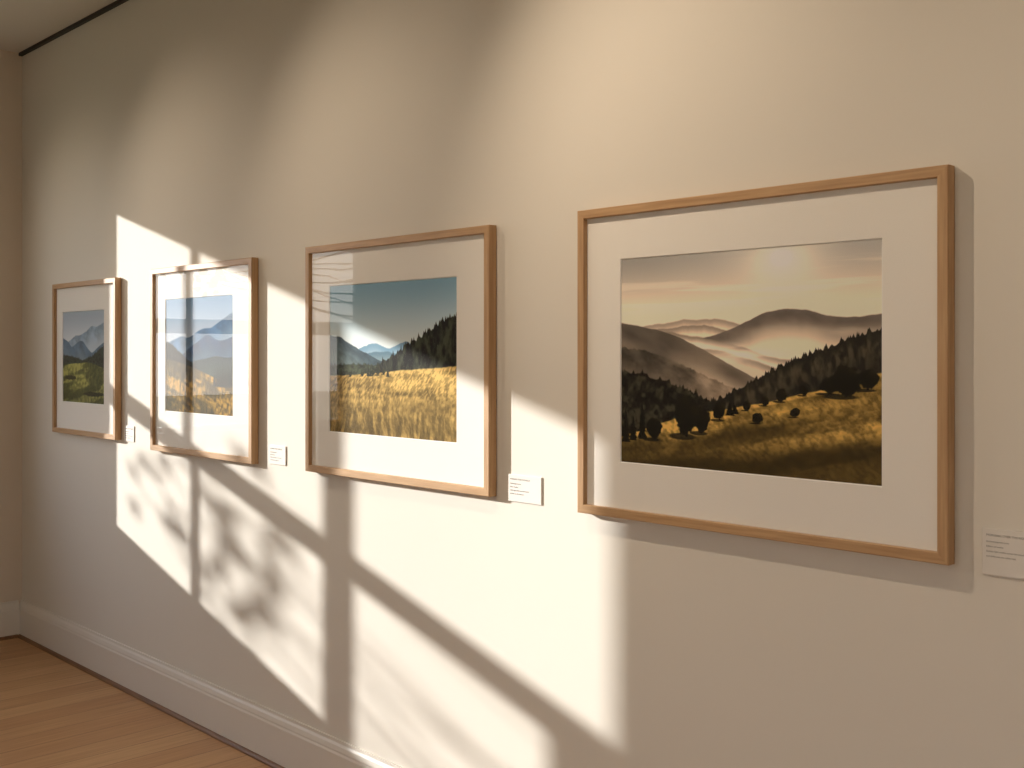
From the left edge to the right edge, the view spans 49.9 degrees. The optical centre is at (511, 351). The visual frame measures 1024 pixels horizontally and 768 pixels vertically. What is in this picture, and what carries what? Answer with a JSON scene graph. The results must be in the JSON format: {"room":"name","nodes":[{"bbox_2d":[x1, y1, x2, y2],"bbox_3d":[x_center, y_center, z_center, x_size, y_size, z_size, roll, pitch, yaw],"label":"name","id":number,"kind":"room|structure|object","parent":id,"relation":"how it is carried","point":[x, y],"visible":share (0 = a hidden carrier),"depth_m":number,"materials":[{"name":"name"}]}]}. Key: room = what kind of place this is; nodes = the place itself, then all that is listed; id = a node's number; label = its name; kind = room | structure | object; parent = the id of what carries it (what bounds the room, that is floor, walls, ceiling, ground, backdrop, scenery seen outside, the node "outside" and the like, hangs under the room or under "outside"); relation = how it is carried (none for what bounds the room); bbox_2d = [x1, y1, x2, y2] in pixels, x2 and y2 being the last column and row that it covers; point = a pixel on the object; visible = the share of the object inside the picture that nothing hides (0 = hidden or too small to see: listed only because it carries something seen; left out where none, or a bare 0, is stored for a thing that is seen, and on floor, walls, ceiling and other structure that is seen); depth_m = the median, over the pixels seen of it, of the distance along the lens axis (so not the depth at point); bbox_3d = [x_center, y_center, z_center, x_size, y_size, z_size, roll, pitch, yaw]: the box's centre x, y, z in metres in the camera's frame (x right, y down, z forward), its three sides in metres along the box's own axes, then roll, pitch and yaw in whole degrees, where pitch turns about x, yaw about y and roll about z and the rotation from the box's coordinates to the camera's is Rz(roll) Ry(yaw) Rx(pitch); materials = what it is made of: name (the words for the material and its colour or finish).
{"room":"museum","nodes":[
{"label":"museum","id":0,"kind":"room"},
{"bbox_2d":[0,50,21,603],"bbox_3d":[-4.543,-0.040,4.027,5.300,3.080,0.100,0,0,-44],"label":"wall","id":1,"kind":"structure","parent":0,"point":[10,62],"depth_m":5.78,"materials":[{"name":"paint"}]},
{"bbox_2d":[0,634,17,640],"bbox_3d":[-4.464,1.492,3.995,5.170,0.015,0.014,0,0,-44],"label":"trim","id":2,"kind":"structure","parent":1,"relation":"attached to","point":[16,635],"depth_m":5.75,"materials":[{"name":"brown wood"}]},
{"bbox_2d":[0,600,19,636],"bbox_3d":[-4.472,1.405,4.011,5.180,0.190,0.020,0,0,-44],"label":"baseboard","id":3,"kind":"structure","parent":1,"relation":"attached to","point":[9,611],"depth_m":5.76,"materials":[{"name":"paint"}]},
{"bbox_2d":[0,0,115,52],"bbox_3d":[-1.182,-1.630,0.599,5.420,0.100,9.700,0,0,-44],"label":"ceiling","id":4,"kind":"structure","parent":0,"point":[23,23],"depth_m":5.20,"materials":[{"name":"paint"}]},
{"bbox_2d":[0,638,270,767],"bbox_3d":[-1.182,1.550,0.599,5.420,0.100,9.700,0,0,-44],"label":"floor","id":5,"kind":"structure","parent":0,"point":[54,713],"depth_m":4.38,"materials":[{"name":"brown wood"}]},
{"bbox_2d":[22,0,1023,767],"bbox_3d":[0.733,-0.040,2.431,0.120,3.280,9.700,0,0,-44],"label":"wall","id":6,"kind":"structure","parent":0,"point":[406,626],"depth_m":3.14,"materials":[{"name":"paint"}]},
{"bbox_2d":[19,0,128,55],"bbox_3d":[0.683,-1.572,2.383,0.018,0.016,9.500,0,0,-44],"label":"trim","id":7,"kind":"structure","parent":6,"relation":"attached to","point":[116,3],"depth_m":5.30,"materials":[{"name":"black metal"}]},
{"bbox_2d":[52,277,120,439],"bbox_3d":[-2.016,0.030,5.195,0.031,0.729,0.725,0,0,-44],"label":"landscape photograph","id":8,"kind":"object","parent":6,"relation":"attached to","point":[86,315],"visible":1,"depth_m":5.17,"materials":[{"name":"brown paper"}]},
{"bbox_2d":[63,310,103,403],"bbox_3d":[-2.034,0.024,5.216,0.001,0.434,0.476,0,0,-44],"label":"print","id":9,"kind":"object","parent":8,"relation":"attached to","point":[83,331],"depth_m":5.21},
{"bbox_2d":[124,425,134,441],"bbox_3d":[-1.699,0.362,4.884,0.004,0.069,0.098,0,0,-44],"label":"wall label","id":10,"kind":"object","parent":6,"relation":"attached to","point":[129,431],"visible":1,"depth_m":4.88,"materials":[{"name":"white paper"}]},
{"bbox_2d":[18,634,284,767],"bbox_3d":[0.677,1.492,2.364,0.014,0.015,9.480,0,0,-44],"label":"trim","id":11,"kind":"structure","parent":6,"relation":"attached to","point":[175,715],"depth_m":4.61,"materials":[{"name":"brown wood"}]},
{"bbox_2d":[150,257,257,463],"bbox_3d":[-1.240,0.033,4.384,0.031,0.767,0.829,0,0,-44],"label":"landscape photograph","id":12,"kind":"object","parent":6,"relation":"attached to","point":[204,316],"visible":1,"depth_m":4.36,"materials":[{"name":"brown paper"}]},
{"bbox_2d":[166,295,232,415],"bbox_3d":[-1.256,0.013,4.403,0.001,0.464,0.552,0,0,-44],"label":"print","id":13,"kind":"object","parent":12,"relation":"attached to","point":[199,330],"depth_m":4.39},
{"bbox_2d":[19,600,403,767],"bbox_3d":[0.683,1.405,2.382,0.020,0.190,9.500,0,0,-44],"label":"baseboard","id":14,"kind":"structure","parent":6,"relation":"attached to","point":[288,742],"depth_m":4.39,"materials":[{"name":"paint"}]},
{"bbox_2d":[269,445,285,465],"bbox_3d":[-0.852,0.374,3.998,0.004,0.069,0.111,0,0,-44],"label":"wall label","id":15,"kind":"object","parent":6,"relation":"attached to","point":[277,454],"visible":1,"depth_m":4.00,"materials":[{"name":"white paper"}]},
{"bbox_2d":[305,225,495,496],"bbox_3d":[-0.381,0.025,3.485,0.031,0.776,0.944,0,0,-44],"label":"landscape photograph","id":16,"kind":"object","parent":6,"relation":"attached to","point":[400,331],"visible":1,"depth_m":3.44,"materials":[{"name":"brown paper"}]},
{"bbox_2d":[330,277,456,442],"bbox_3d":[-0.391,0.023,3.498,0.001,0.491,0.657,0,0,-44],"label":"print","id":17,"kind":"object","parent":16,"relation":"attached to","point":[393,345],"depth_m":3.47},
{"bbox_2d":[508,474,541,504],"bbox_3d":[0.036,0.383,3.070,0.004,0.076,0.132,0,0,-44],"label":"wall label","id":18,"kind":"object","parent":6,"relation":"attached to","point":[521,488],"visible":1,"depth_m":3.07,"materials":[{"name":"white paper"}]},
{"bbox_2d":[577,164,954,565],"bbox_3d":[0.526,0.025,2.537,0.031,0.791,0.996,0,0,-44],"label":"landscape photograph","id":19,"kind":"object","parent":6,"relation":"attached to","point":[775,363],"visible":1,"depth_m":2.47,"materials":[{"name":"brown paper"}]},
{"bbox_2d":[622,239,881,485],"bbox_3d":[0.524,0.022,2.542,0.001,0.513,0.709,0,0,-44],"label":"print","id":20,"kind":"object","parent":19,"relation":"attached to","point":[766,361],"depth_m":2.50},
{"bbox_2d":[982,527,1023,578],"bbox_3d":[0.965,0.387,2.098,0.004,0.090,0.135,0,0,-44],"label":"wall label","id":21,"kind":"object","parent":6,"relation":"attached to","point":[1002,550],"visible":1,"depth_m":2.12,"materials":[{"name":"white paper"}]}
]}

